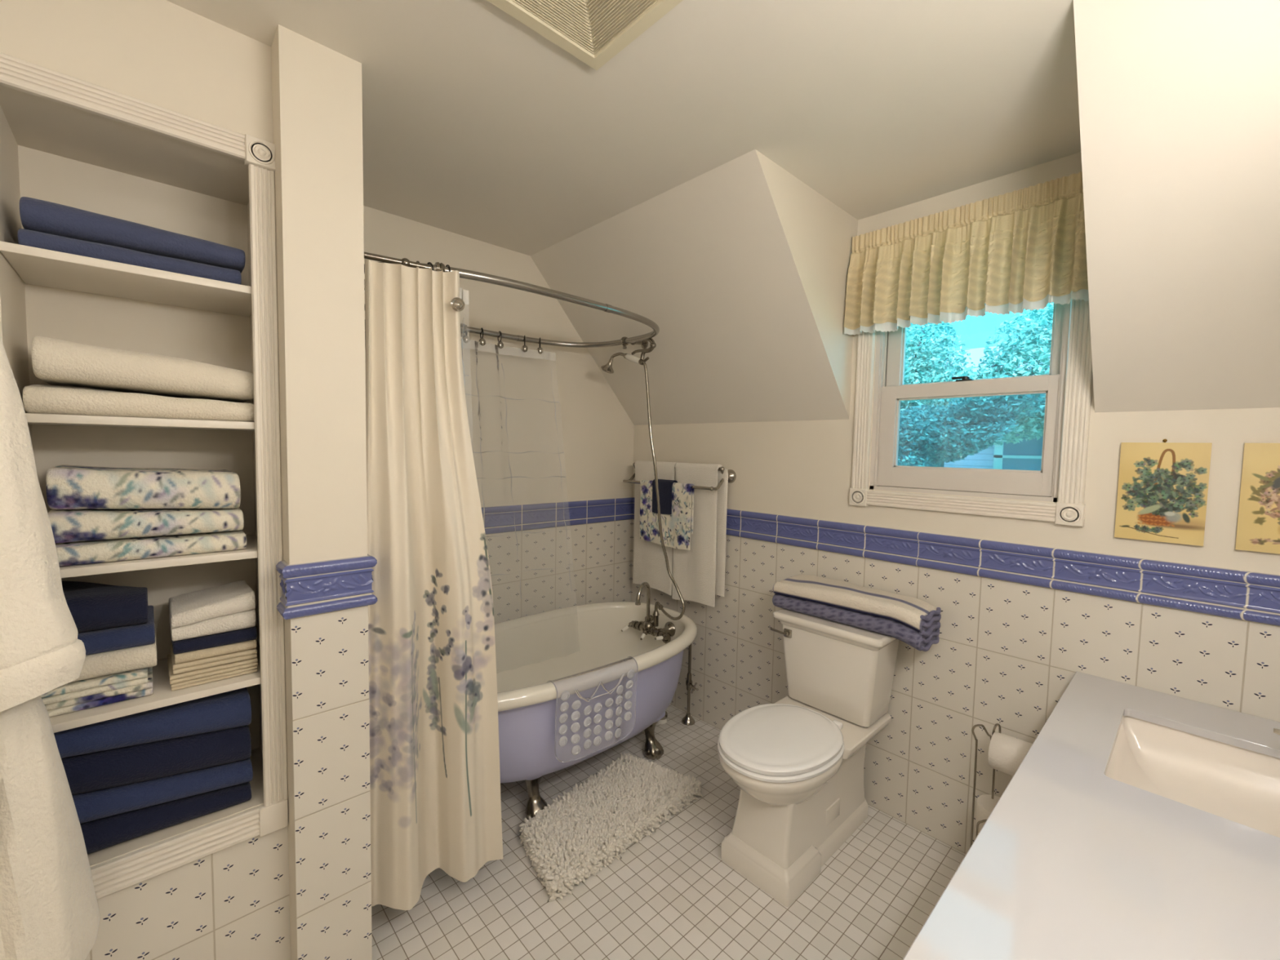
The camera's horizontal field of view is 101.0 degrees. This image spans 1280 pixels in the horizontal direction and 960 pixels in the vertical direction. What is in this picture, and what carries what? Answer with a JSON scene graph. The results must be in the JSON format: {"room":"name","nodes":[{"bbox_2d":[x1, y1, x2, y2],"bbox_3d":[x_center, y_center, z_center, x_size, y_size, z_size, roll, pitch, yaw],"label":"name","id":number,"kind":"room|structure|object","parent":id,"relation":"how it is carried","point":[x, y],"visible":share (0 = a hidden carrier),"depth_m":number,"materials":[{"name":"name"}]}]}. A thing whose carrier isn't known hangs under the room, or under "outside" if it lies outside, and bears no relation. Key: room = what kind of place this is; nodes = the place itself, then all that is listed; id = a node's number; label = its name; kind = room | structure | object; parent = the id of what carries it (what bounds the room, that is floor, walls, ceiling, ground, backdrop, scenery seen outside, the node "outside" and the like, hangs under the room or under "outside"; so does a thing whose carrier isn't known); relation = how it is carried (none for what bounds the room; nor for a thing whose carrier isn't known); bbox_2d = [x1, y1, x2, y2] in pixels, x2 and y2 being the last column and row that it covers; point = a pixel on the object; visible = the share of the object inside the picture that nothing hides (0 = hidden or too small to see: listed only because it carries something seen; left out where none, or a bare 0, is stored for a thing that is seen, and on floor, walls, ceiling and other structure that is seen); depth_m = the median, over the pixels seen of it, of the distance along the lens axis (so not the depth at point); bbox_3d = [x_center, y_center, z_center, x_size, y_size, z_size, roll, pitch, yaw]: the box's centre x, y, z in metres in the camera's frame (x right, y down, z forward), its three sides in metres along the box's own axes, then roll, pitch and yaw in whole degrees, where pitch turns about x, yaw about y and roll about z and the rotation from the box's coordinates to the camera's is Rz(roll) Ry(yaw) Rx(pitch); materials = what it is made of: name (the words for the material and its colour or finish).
{"room":"bathroom","nodes":[
{"label":"bathroom","id":0,"kind":"room"},
{"bbox_2d":[0,84,263,866],"bbox_3d":[-1.139,0.028,1.242,0.408,1.531,0.292,-2,5,-43],"label":"wall niche","id":1,"kind":"object","parent":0,"point":[51,151],"visible":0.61,"depth_m":1.27,"materials":[{"name":"beige paint"}]},
{"bbox_2d":[0,240,251,316],"bbox_3d":[-1.129,-0.445,1.214,0.406,0.017,0.290,-2,5,-43],"label":"shelf","id":2,"kind":"object","parent":1,"relation":"attached to","point":[37,266],"visible":0.94,"depth_m":1.16,"materials":[{"name":"beige paint"}]},
{"bbox_2d":[17,228,241,284],"bbox_3d":[-1.134,-0.475,1.200,0.340,0.041,0.242,-2,5,-43],"label":"folded towel","id":3,"kind":"object","parent":2,"relation":"on","point":[25,237],"visible":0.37,"depth_m":1.10,"materials":[{"name":"blue fabric"}]},
{"bbox_2d":[19,196,245,273],"bbox_3d":[-1.128,-0.527,1.200,0.344,0.060,0.245,-2,5,-43],"label":"folded towel","id":4,"kind":"object","parent":3,"relation":"on","point":[36,215],"visible":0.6,"depth_m":1.09,"materials":[{"name":"blue fabric"}]},
{"bbox_2d":[25,413,254,431],"bbox_3d":[-1.136,-0.132,1.232,0.406,0.017,0.290,-2,5,-43],"label":"shelf","id":5,"kind":"object","parent":1,"relation":"attached to","point":[32,418],"visible":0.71,"depth_m":1.12,"materials":[{"name":"beige paint"}]},
{"bbox_2d":[22,384,253,422],"bbox_3d":[-1.133,-0.174,1.222,0.364,0.066,0.245,-2,5,-43],"label":"folded towel","id":6,"kind":"object","parent":5,"relation":"on","point":[37,398],"visible":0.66,"depth_m":1.12,"materials":[{"name":"beige fabric"}]},
{"bbox_2d":[31,336,253,402],"bbox_3d":[-1.127,-0.248,1.224,0.352,0.104,0.243,-2,5,-43],"label":"folded towel","id":7,"kind":"object","parent":6,"relation":"on","point":[55,362],"visible":0.95,"depth_m":1.13,"materials":[{"name":"beige fabric"}]},
{"bbox_2d":[49,641,260,733],"bbox_3d":[-1.148,0.484,1.269,0.406,0.017,0.290,-2,5,-43],"label":"shelf","id":8,"kind":"object","parent":1,"relation":"attached to","point":[162,695],"visible":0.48,"depth_m":1.18,"materials":[{"name":"beige paint"}]},
{"bbox_2d":[44,666,153,717],"bbox_3d":[-1.216,0.462,1.192,0.169,0.031,0.199,-2,5,-43],"label":"folded hand towel","id":9,"kind":"object","parent":8,"relation":"on","point":[56,708],"visible":0.38,"depth_m":1.12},
{"bbox_2d":[40,667,147,704],"bbox_3d":[-1.219,0.434,1.187,0.161,0.031,0.199,-2,5,-43],"label":"folded hand towel","id":10,"kind":"object","parent":9,"relation":"on","point":[90,686],"visible":0.43,"depth_m":1.12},
{"bbox_2d":[70,622,156,682],"bbox_3d":[-1.211,0.391,1.190,0.177,0.056,0.201,-2,5,-43],"label":"folded hand towel","id":11,"kind":"object","parent":10,"relation":"on","point":[103,664],"visible":0.43,"depth_m":1.14,"materials":[{"name":"beige fabric"}]},
{"bbox_2d":[77,605,155,655],"bbox_3d":[-1.213,0.343,1.188,0.175,0.049,0.196,-2,5,-43],"label":"folded hand towel","id":12,"kind":"object","parent":11,"relation":"on","point":[100,641],"visible":0.47,"depth_m":1.14,"materials":[{"name":"blue fabric"}]},
{"bbox_2d":[61,581,148,632],"bbox_3d":[-1.213,0.276,1.178,0.165,0.092,0.201,-2,5,-43],"label":"folded hand towel","id":13,"kind":"object","parent":12,"relation":"on","point":[92,606],"visible":0.74,"depth_m":1.14,"materials":[{"name":"blue fabric"}]},
{"bbox_2d":[170,665,257,690],"bbox_3d":[-1.063,0.465,1.313,0.160,0.016,0.171,-2,5,-43],"label":"folded washcloth","id":14,"kind":"object","parent":8,"relation":"on","point":[207,679],"visible":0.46,"depth_m":1.25,"materials":[{"name":"beige fabric"}]},
{"bbox_2d":[167,653,257,684],"bbox_3d":[-1.063,0.447,1.312,0.163,0.021,0.172,-2,5,-43],"label":"folded washcloth","id":15,"kind":"object","parent":14,"relation":"on","point":[180,677],"visible":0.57,"depth_m":1.25,"materials":[{"name":"beige fabric"}]},
{"bbox_2d":[170,644,257,674],"bbox_3d":[-1.062,0.426,1.313,0.156,0.023,0.170,-2,5,-43],"label":"folded washcloth","id":16,"kind":"object","parent":15,"relation":"on","point":[209,662],"visible":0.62,"depth_m":1.25,"materials":[{"name":"beige fabric"}]},
{"bbox_2d":[173,639,257,663],"bbox_3d":[-1.060,0.404,1.313,0.152,0.024,0.170,-2,5,-43],"label":"folded washcloth","id":17,"kind":"object","parent":16,"relation":"on","point":[251,644],"visible":0.33,"depth_m":1.25,"materials":[{"name":"beige fabric"}]},
{"bbox_2d":[170,626,257,654],"bbox_3d":[-1.059,0.379,1.310,0.155,0.031,0.172,-2,5,-43],"label":"folded washcloth","id":18,"kind":"object","parent":17,"relation":"on","point":[215,640],"visible":0.44,"depth_m":1.25,"materials":[{"name":"blue fabric"}]},
{"bbox_2d":[168,580,255,640],"bbox_3d":[-1.058,0.316,1.304,0.155,0.091,0.174,-2,5,-43],"label":"folded towels","id":19,"kind":"object","parent":18,"relation":"on","point":[230,606],"visible":1,"depth_m":1.26,"materials":[{"name":"white fabric"}]},
{"bbox_2d":[59,533,257,577],"bbox_3d":[-1.142,0.174,1.251,0.406,0.017,0.290,-2,5,-43],"label":"shelf","id":20,"kind":"object","parent":1,"relation":"attached to","point":[251,551],"visible":0.44,"depth_m":1.15,"materials":[{"name":"beige paint"}]},
{"bbox_2d":[54,529,246,566],"bbox_3d":[-1.141,0.144,1.238,0.325,0.043,0.247,-2,5,-43],"label":"folded towel","id":21,"kind":"object","parent":20,"relation":"on","point":[68,553],"visible":0.51,"depth_m":1.15,"materials":[{"name":"multicoloured fabric"}]},
{"bbox_2d":[48,507,244,542],"bbox_3d":[-1.143,0.087,1.237,0.317,0.066,0.240,-2,5,-43],"label":"folded towel","id":22,"kind":"object","parent":21,"relation":"on","point":[67,525],"visible":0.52,"depth_m":1.14,"materials":[{"name":"multicoloured fabric"}]},
{"bbox_2d":[45,464,240,509],"bbox_3d":[-1.143,0.018,1.235,0.309,0.103,0.235,-2,5,-43],"label":"folded towel","id":23,"kind":"object","parent":22,"relation":"on","point":[68,486],"visible":1,"depth_m":1.15,"materials":[{"name":"multicoloured fabric"}]},
{"bbox_2d":[80,782,251,854],"bbox_3d":[-1.159,0.753,1.270,0.334,0.077,0.246,-2,5,-43],"label":"folded towel","id":24,"kind":"object","parent":1,"relation":"in","point":[99,834],"visible":0.36,"depth_m":1.18,"materials":[{"name":"blue fabric"}]},
{"bbox_2d":[71,757,253,823],"bbox_3d":[-1.156,0.700,1.270,0.334,0.098,0.244,-2,5,-43],"label":"folded towel","id":25,"kind":"object","parent":24,"relation":"on","point":[91,806],"visible":0.36,"depth_m":1.18,"materials":[{"name":"blue fabric"}]},
{"bbox_2d":[61,724,251,795],"bbox_3d":[-1.155,0.630,1.265,0.332,0.130,0.246,-2,5,-43],"label":"folded towel","id":26,"kind":"object","parent":25,"relation":"on","point":[101,770],"visible":0.48,"depth_m":1.18,"materials":[{"name":"blue fabric"}]},
{"bbox_2d":[53,687,251,758],"bbox_3d":[-1.154,0.556,1.260,0.338,0.102,0.245,-2,5,-43],"label":"folded towel","id":27,"kind":"object","parent":26,"relation":"on","point":[232,708],"visible":0.47,"depth_m":1.18,"materials":[{"name":"blue fabric"}]},
{"bbox_2d":[0,0,290,959],"bbox_3d":[-1.377,0.169,0.829,1.364,2.319,0.001,-2,5,-43],"label":"wall","id":28,"kind":"structure","parent":0,"point":[233,902],"depth_m":1.16,"materials":[{"name":"paint"}]},
{"bbox_2d":[0,52,288,899],"bbox_3d":[-1.045,0.049,1.115,0.490,1.651,0.028,-2,5,-43],"label":"trim","id":29,"kind":"structure","parent":28,"relation":"attached to","point":[109,877],"depth_m":1.23,"materials":[{"name":"beige paint"}]},
{"bbox_3d":[-1.329,-0.409,0.781,0.030,0.080,0.067,-2,5,-43],"label":"robe hook","id":30,"kind":"object","parent":28,"relation":"attached to","visible":0},
{"bbox_2d":[0,336,100,959],"bbox_3d":[-1.259,0.259,0.760,0.644,1.304,0.280,-2,5,-43],"label":"bathrobe","id":31,"kind":"object","parent":30,"relation":"hanging from","point":[49,908],"visible":1,"depth_m":0.89,"materials":[{"name":"beige fabric"}]},
{"bbox_2d":[271,24,372,959],"bbox_3d":[-1.038,0.130,1.587,0.168,2.319,0.828,-2,5,-43],"label":"wall","id":32,"kind":"structure","parent":0,"point":[317,90],"depth_m":1.27,"materials":[{"name":"paint"}]},
{"bbox_2d":[275,554,377,619],"bbox_3d":[-1.024,0.237,1.576,0.204,0.129,0.816,-2,5,-43],"label":"trim","id":33,"kind":"structure","parent":32,"relation":"attached to","point":[319,587],"depth_m":1.27,"materials":[{"name":"blue tile"}]},
{"bbox_2d":[364,252,659,349],"bbox_3d":[-0.478,-0.628,2.066,1.354,0.070,0.808,-2,5,-43],"label":"shower curtain rod","id":34,"kind":"object","parent":32,"relation":"attached to","point":[464,273],"visible":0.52,"depth_m":1.82,"materials":[{"name":"silver metal"}]},
{"bbox_2d":[364,259,502,910],"bbox_3d":[-0.576,0.306,1.508,0.370,1.792,0.128,-2,5,-43],"label":"shower curtain","id":35,"kind":"object","parent":34,"relation":"hanging from","point":[435,775],"visible":0.97,"depth_m":1.48,"materials":[{"name":"fabric"}]},
{"bbox_2d":[459,288,469,382],"bbox_3d":[-0.650,0.191,1.577,0.322,1.495,0.106,0,4,-17],"label":"curtain liner","id":36,"kind":"object","parent":34,"relation":"hanging from","point":[464,294],"visible":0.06,"depth_m":1.54,"materials":[{"name":"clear plastic"}]},
{"bbox_2d":[364,330,572,599],"bbox_3d":[-0.688,0.128,2.265,0.193,1.455,0.987,4,5,43],"label":"curtain liner","id":37,"kind":"object","parent":34,"relation":"hanging from","point":[473,344],"visible":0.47,"depth_m":2.40,"materials":[{"name":"clear plastic"}]},
{"bbox_2d":[600,337,684,620],"bbox_3d":[0.009,0.000,2.494,0.178,1.296,0.467,-2,5,-43],"label":"shower","id":38,"kind":"object","parent":34,"relation":"hanging from","point":[608,368],"visible":0.99,"depth_m":2.41,"materials":[{"name":"silver metal"}]},
{"bbox_2d":[363,205,634,623],"bbox_3d":[-0.651,0.082,2.515,1.668,2.319,0.001,-2,5,-43],"label":"wall","id":39,"kind":"structure","parent":0,"point":[595,436],"depth_m":2.61,"materials":[{"name":"paint"}]},
{"bbox_2d":[480,497,632,534],"bbox_3d":[-0.647,0.188,2.515,1.668,0.129,0.018,-2,5,-43],"label":"trim","id":40,"kind":"structure","parent":39,"relation":"attached to","point":[497,519],"depth_m":2.70,"materials":[{"name":"blue tile"}]},
{"bbox_2d":[166,0,1080,255],"bbox_3d":[-0.300,-0.980,0.976,3.200,0.001,2.600,-2,5,-43],"label":"ceiling","id":41,"kind":"structure","parent":0,"point":[477,125],"depth_m":1.38,"materials":[{"name":"beige paint"}]},
{"bbox_2d":[487,0,683,70],"bbox_3d":[-0.111,-0.970,1.023,0.340,0.018,0.340,-2,5,-43],"label":"ceiling vent","id":42,"kind":"object","parent":41,"relation":"in","point":[593,32],"visible":1,"depth_m":1.11,"materials":[{"name":"beige plastic"}]},
{"bbox_2d":[371,704,966,959],"bbox_3d":[-0.345,1.334,1.115,3.200,0.001,2.600,-2,5,-43],"label":"floor","id":43,"kind":"structure","parent":0,"point":[671,895],"depth_m":1.65,"materials":[{"name":"white tile"}]},
{"bbox_2d":[494,601,697,819],"bbox_3d":[-0.347,0.966,2.223,1.384,0.601,0.760,-2,5,-43],"label":"clawfoot bathtub","id":44,"kind":"object","parent":43,"relation":"on","point":[532,651],"visible":0.64,"depth_m":2.21,"materials":[{"name":"purple ceramic"}]},
{"bbox_2d":[494,606,684,692],"bbox_3d":[-0.346,0.878,2.218,1.268,0.393,0.642,-2,5,-43],"label":"basin","id":45,"kind":"object","parent":44,"relation":"in","point":[531,651],"depth_m":2.54,"materials":[{"name":"white ceramic"}]},
{"bbox_2d":[546,656,637,762],"bbox_3d":[-0.166,0.831,1.915,0.363,0.301,0.081,-2,4,-40],"label":"bath mat","id":46,"kind":"object","parent":44,"relation":"on","point":[575,715],"visible":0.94,"depth_m":1.89,"materials":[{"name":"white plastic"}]},
{"bbox_2d":[558,736,567,746],"bbox_3d":[-0.264,0.899,1.813,0.035,0.035,0.006,-2,5,-43],"label":"cup","id":47,"kind":"object","parent":46,"relation":"on","point":[562,741],"depth_m":1.81,"materials":[{"name":"plastic"}]},
{"bbox_2d":[558,724,567,734],"bbox_3d":[-0.263,0.857,1.809,0.035,0.035,0.006,-2,5,-43],"label":"cup","id":48,"kind":"object","parent":46,"relation":"on","point":[562,730],"depth_m":1.81,"materials":[{"name":"plastic"}]},
{"bbox_2d":[559,713,568,723],"bbox_3d":[-0.262,0.816,1.806,0.035,0.035,0.010,-2,5,-43],"label":"cup","id":49,"kind":"object","parent":46,"relation":"on","point":[563,717],"depth_m":1.80,"materials":[{"name":"plastic"}]},
{"bbox_2d":[560,702,568,711],"bbox_3d":[-0.257,0.774,1.799,0.035,0.035,0.010,-2,5,-43],"label":"cup","id":50,"kind":"object","parent":46,"relation":"on","point":[564,706],"depth_m":1.80,"materials":[{"name":"plastic"}]},
{"bbox_2d":[560,690,569,700],"bbox_3d":[-0.253,0.733,1.792,0.035,0.035,0.010,-2,5,-43],"label":"cup","id":51,"kind":"object","parent":46,"relation":"on","point":[565,695],"depth_m":1.79,"materials":[{"name":"plastic"}]},
{"bbox_2d":[570,733,580,743],"bbox_3d":[-0.225,0.904,1.839,0.035,0.035,0.006,-1,4,-29],"label":"cup","id":52,"kind":"object","parent":46,"relation":"on","point":[575,739],"depth_m":1.84,"materials":[{"name":"plastic"}]},
{"bbox_2d":[570,722,580,732],"bbox_3d":[-0.224,0.862,1.836,0.035,0.035,0.006,-1,4,-29],"label":"cup","id":53,"kind":"object","parent":46,"relation":"on","point":[575,727],"depth_m":1.83,"materials":[{"name":"plastic"}]},
{"bbox_2d":[570,711,580,720],"bbox_3d":[-0.223,0.821,1.833,0.035,0.035,0.007,-1,4,-30],"label":"cup","id":54,"kind":"object","parent":46,"relation":"on","point":[575,715],"depth_m":1.83,"materials":[{"name":"plastic"}]},
{"bbox_2d":[571,745,580,755],"bbox_3d":[-0.223,0.946,1.844,0.035,0.035,0.006,-1,4,-30],"label":"cup","id":55,"kind":"object","parent":46,"relation":"on","point":[575,750],"depth_m":1.84,"materials":[{"name":"plastic"}]},
{"bbox_2d":[571,699,581,710],"bbox_3d":[-0.220,0.780,1.827,0.035,0.035,0.009,-1,4,-33],"label":"cup","id":56,"kind":"object","parent":46,"relation":"on","point":[576,704],"depth_m":1.82,"materials":[{"name":"plastic"}]},
{"bbox_2d":[593,713,601,724],"bbox_3d":[-0.152,0.860,1.899,0.035,0.035,0.006,-2,4,-40],"label":"cup","id":57,"kind":"object","parent":46,"relation":"on","point":[597,717],"depth_m":1.90,"materials":[{"name":"plastic"}]},
{"bbox_2d":[604,730,613,740],"bbox_3d":[-0.114,0.937,1.931,0.035,0.035,0.006,-1,4,-35],"label":"cup","id":58,"kind":"object","parent":46,"relation":"on","point":[608,735],"depth_m":1.93,"materials":[{"name":"plastic"}]},
{"bbox_2d":[621,582,675,639],"bbox_3d":[0.027,0.632,2.568,0.191,0.281,0.289,-2,5,-43],"label":"tub faucet","id":59,"kind":"object","parent":44,"relation":"attached to","point":[648,626],"visible":1,"depth_m":2.56,"materials":[{"name":"silver metal"}]},
{"bbox_2d":[519,751,702,902],"bbox_3d":[-0.129,1.243,2.020,0.750,0.080,0.413,-2,5,-43],"label":"shag rug","id":60,"kind":"object","parent":43,"relation":"on","point":[568,841],"visible":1,"depth_m":1.92,"materials":[{"name":"white fabric"}]},
{"bbox_2d":[680,644,698,725],"bbox_3d":[0.233,0.983,2.668,0.156,0.538,0.101,-2,5,-43],"label":"supply pipe","id":61,"kind":"object","parent":43,"relation":"on","point":[687,720],"visible":0.91,"depth_m":2.70,"materials":[{"name":"silver metal"}]},
{"bbox_2d":[717,608,898,906],"bbox_3d":[0.576,0.922,1.893,0.739,0.765,0.438,-2,5,-43],"label":"toilet","id":62,"kind":"object","parent":43,"relation":"on","point":[797,761],"visible":0.96,"depth_m":1.82,"materials":[{"name":"white ceramic"}]},
{"bbox_2d":[772,574,941,651],"bbox_3d":[0.806,0.487,2.009,0.193,0.147,0.578,-2,5,-43],"label":"folded towels","id":63,"kind":"object","parent":62,"relation":"on","point":[915,622],"visible":1,"depth_m":1.91,"materials":[{"name":"white fabric"}]},
{"bbox_2d":[969,723,1000,847],"bbox_3d":[1.133,1.054,1.676,0.158,0.546,0.158,1,3,-4],"label":"toilet paper stand","id":64,"kind":"object","parent":43,"relation":"on","point":[996,724],"visible":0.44,"depth_m":1.71,"materials":[{"name":"silver metal"}]},
{"bbox_2d":[987,731,1032,776],"bbox_3d":[1.168,0.865,1.649,0.112,0.112,0.112,-2,5,-43],"label":"toilet paper roll","id":65,"kind":"object","parent":64,"relation":"hanging from","point":[1006,753],"visible":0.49,"depth_m":1.63,"materials":[{"name":"white paper"}]},
{"bbox_3d":[1.133,1.269,1.688,0.116,0.094,0.116,-2,5,-43],"label":"toilet paper roll","id":66,"kind":"object","parent":64,"relation":"on","visible":0},
{"bbox_3d":[1.134,1.175,1.682,0.116,0.094,0.116,-2,5,-43],"label":"toilet paper roll","id":67,"kind":"object","parent":66,"relation":"on","visible":0},
{"bbox_2d":[975,794,999,832],"bbox_3d":[1.136,1.081,1.677,0.116,0.094,0.116,-2,5,-43],"label":"toilet paper roll","id":68,"kind":"object","parent":67,"relation":"on","point":[985,805],"visible":0.16,"depth_m":1.68,"materials":[{"name":"white paper"}]},
{"bbox_3d":[0.923,1.008,0.894,1.608,0.726,0.575,-2,5,-43],"label":"vanity cabinet","id":69,"kind":"object","parent":43,"relation":"on","visible":0},
{"bbox_2d":[902,671,1279,959],"bbox_3d":[0.935,0.636,0.860,1.638,0.020,0.560,-2,5,-43],"label":"countertop","id":70,"kind":"structure","parent":69,"relation":"on","point":[1073,860],"depth_m":0.85,"materials":[{"name":"grey stone"}]},
{"bbox_2d":[1105,715,1279,837],"bbox_3d":[1.234,0.696,1.125,0.488,0.120,0.386,-2,5,-43],"label":"undermount sink","id":71,"kind":"object","parent":70,"relation":"in","point":[1235,784],"visible":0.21,"depth_m":1.26,"materials":[{"name":"beige ceramic"}]},
{"bbox_2d":[530,149,848,425],"bbox_3d":[0.158,-0.662,2.332,0.697,0.781,1.286,-2,5,-43],"label":"ceiling","id":72,"kind":"structure","parent":0,"point":[708,259],"depth_m":2.16,"materials":[{"name":"beige paint"}]},
{"bbox_2d":[755,149,857,419],"bbox_3d":[0.597,-0.625,1.864,0.697,0.781,0.001,-2,5,-43],"label":"wall","id":73,"kind":"structure","parent":0,"point":[819,233],"depth_m":1.91,"materials":[{"name":"beige paint"}]},
{"bbox_2d":[631,151,1279,853],"bbox_3d":[0.893,0.132,2.182,0.130,2.319,2.600,-2,5,-43],"label":"wall","id":74,"kind":"structure","parent":0,"point":[1006,654],"depth_m":1.85,"materials":[{"name":"tile"}]},
{"bbox_2d":[622,462,736,490],"bbox_3d":[0.177,-0.024,2.739,0.148,0.115,0.681,-2,5,-43],"label":"towel rail","id":75,"kind":"object","parent":74,"relation":"attached to","point":[731,474],"visible":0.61,"depth_m":2.54,"materials":[{"name":"silver metal"}]},
{"bbox_2d":[632,460,676,595],"bbox_3d":[0.083,0.248,2.846,0.054,0.695,0.303,-2,5,-43],"label":"bath towel","id":76,"kind":"object","parent":75,"relation":"hanging from","point":[649,560],"visible":0.51,"depth_m":2.84,"materials":[{"name":"white fabric"}]},
{"bbox_2d":[639,480,694,550],"bbox_3d":[0.130,0.173,2.703,0.034,0.328,0.358,-2,5,-43],"label":"hand towel","id":77,"kind":"object","parent":75,"relation":"hanging from","point":[677,526],"visible":0.77,"depth_m":2.65,"materials":[{"name":"multicoloured fabric"}]},
{"bbox_2d":[652,479,677,514],"bbox_3d":[0.127,0.086,2.704,0.052,0.176,0.137,-2,5,-43],"label":"washcloth","id":78,"kind":"object","parent":77,"relation":"on","point":[664,486],"visible":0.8,"depth_m":2.67,"materials":[{"name":"blue fabric"}]},
{"bbox_2d":[671,462,728,607],"bbox_3d":[0.294,0.271,2.623,0.055,0.706,0.306,-2,5,-43],"label":"bath towel","id":79,"kind":"object","parent":75,"relation":"hanging from","point":[699,571],"visible":0.74,"depth_m":2.57,"materials":[{"name":"white fabric"}]},
{"bbox_2d":[631,497,1279,626],"bbox_3d":[0.837,0.240,2.138,0.018,0.129,2.600,-2,5,-43],"label":"trim","id":80,"kind":"structure","parent":74,"relation":"attached to","point":[1244,595],"depth_m":1.66,"materials":[{"name":"blue tile"}]},
{"bbox_2d":[848,298,1093,526],"bbox_3d":[1.146,-0.382,1.868,0.152,1.004,0.725,-2,5,-43],"label":"window","id":81,"kind":"structure","parent":74,"relation":"in","point":[886,474],"depth_m":1.79,"materials":[{"name":"beige paint"}]},
{"bbox_2d":[843,171,1088,334],"bbox_3d":[1.061,-0.727,1.773,0.074,0.383,0.754,-2,5,-43],"label":"window valance","id":82,"kind":"object","parent":81,"relation":"hanging from","point":[1025,248],"visible":0.94,"depth_m":1.74,"materials":[{"name":"beige fabric"}]},
{"bbox_2d":[1114,439,1212,546],"bbox_3d":[1.454,0.029,1.472,0.013,0.286,0.178,-2,5,-43],"label":"wall plaque","id":83,"kind":"object","parent":74,"relation":"attached to","point":[1162,490],"visible":1,"depth_m":1.46,"materials":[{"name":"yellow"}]},
{"bbox_2d":[1235,443,1279,554],"bbox_3d":[1.615,0.042,1.301,0.013,0.286,0.178,-2,5,-43],"label":"wall plaque","id":84,"kind":"object","parent":74,"relation":"attached to","point":[1258,528],"visible":1,"depth_m":1.34,"materials":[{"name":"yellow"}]},
{"bbox_2d":[1073,0,1279,412],"bbox_3d":[1.303,-0.566,1.111,0.697,0.781,0.560,-2,5,-43],"label":"ceiling","id":85,"kind":"structure","parent":0,"point":[1179,100],"depth_m":1.16,"materials":[{"name":"beige paint"}]},
{"label":"outside","id":86,"kind":"structure","parent":0,"visible":0},
{"label":"ground","id":87,"kind":"structure","parent":86,"visible":0},
{"bbox_2d":[897,374,1045,466],"bbox_3d":[3.468,1.469,7.205,1.524,5.562,3.041,-2,5,-43],"label":"tree","id":88,"kind":"object","parent":87,"relation":"on","point":[931,436],"visible":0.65,"depth_m":6.48,"materials":[{"name":"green plant"}]},
{"bbox_2d":[900,302,1053,462],"bbox_3d":[5.167,0.154,8.488,1.820,8.102,5.309,-2,5,-43],"label":"tree","id":89,"kind":"object","parent":87,"relation":"on","point":[1011,356],"visible":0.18,"depth_m":8.06,"materials":[{"name":"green plant"}]},
{"bbox_2d":[943,346,1050,471],"bbox_3d":[8.604,0.830,8.917,3.450,6.820,6.400,-2,5,-43],"label":"neighbor house","id":90,"kind":"structure","parent":87,"relation":"on","point":[1025,455],"depth_m":9.31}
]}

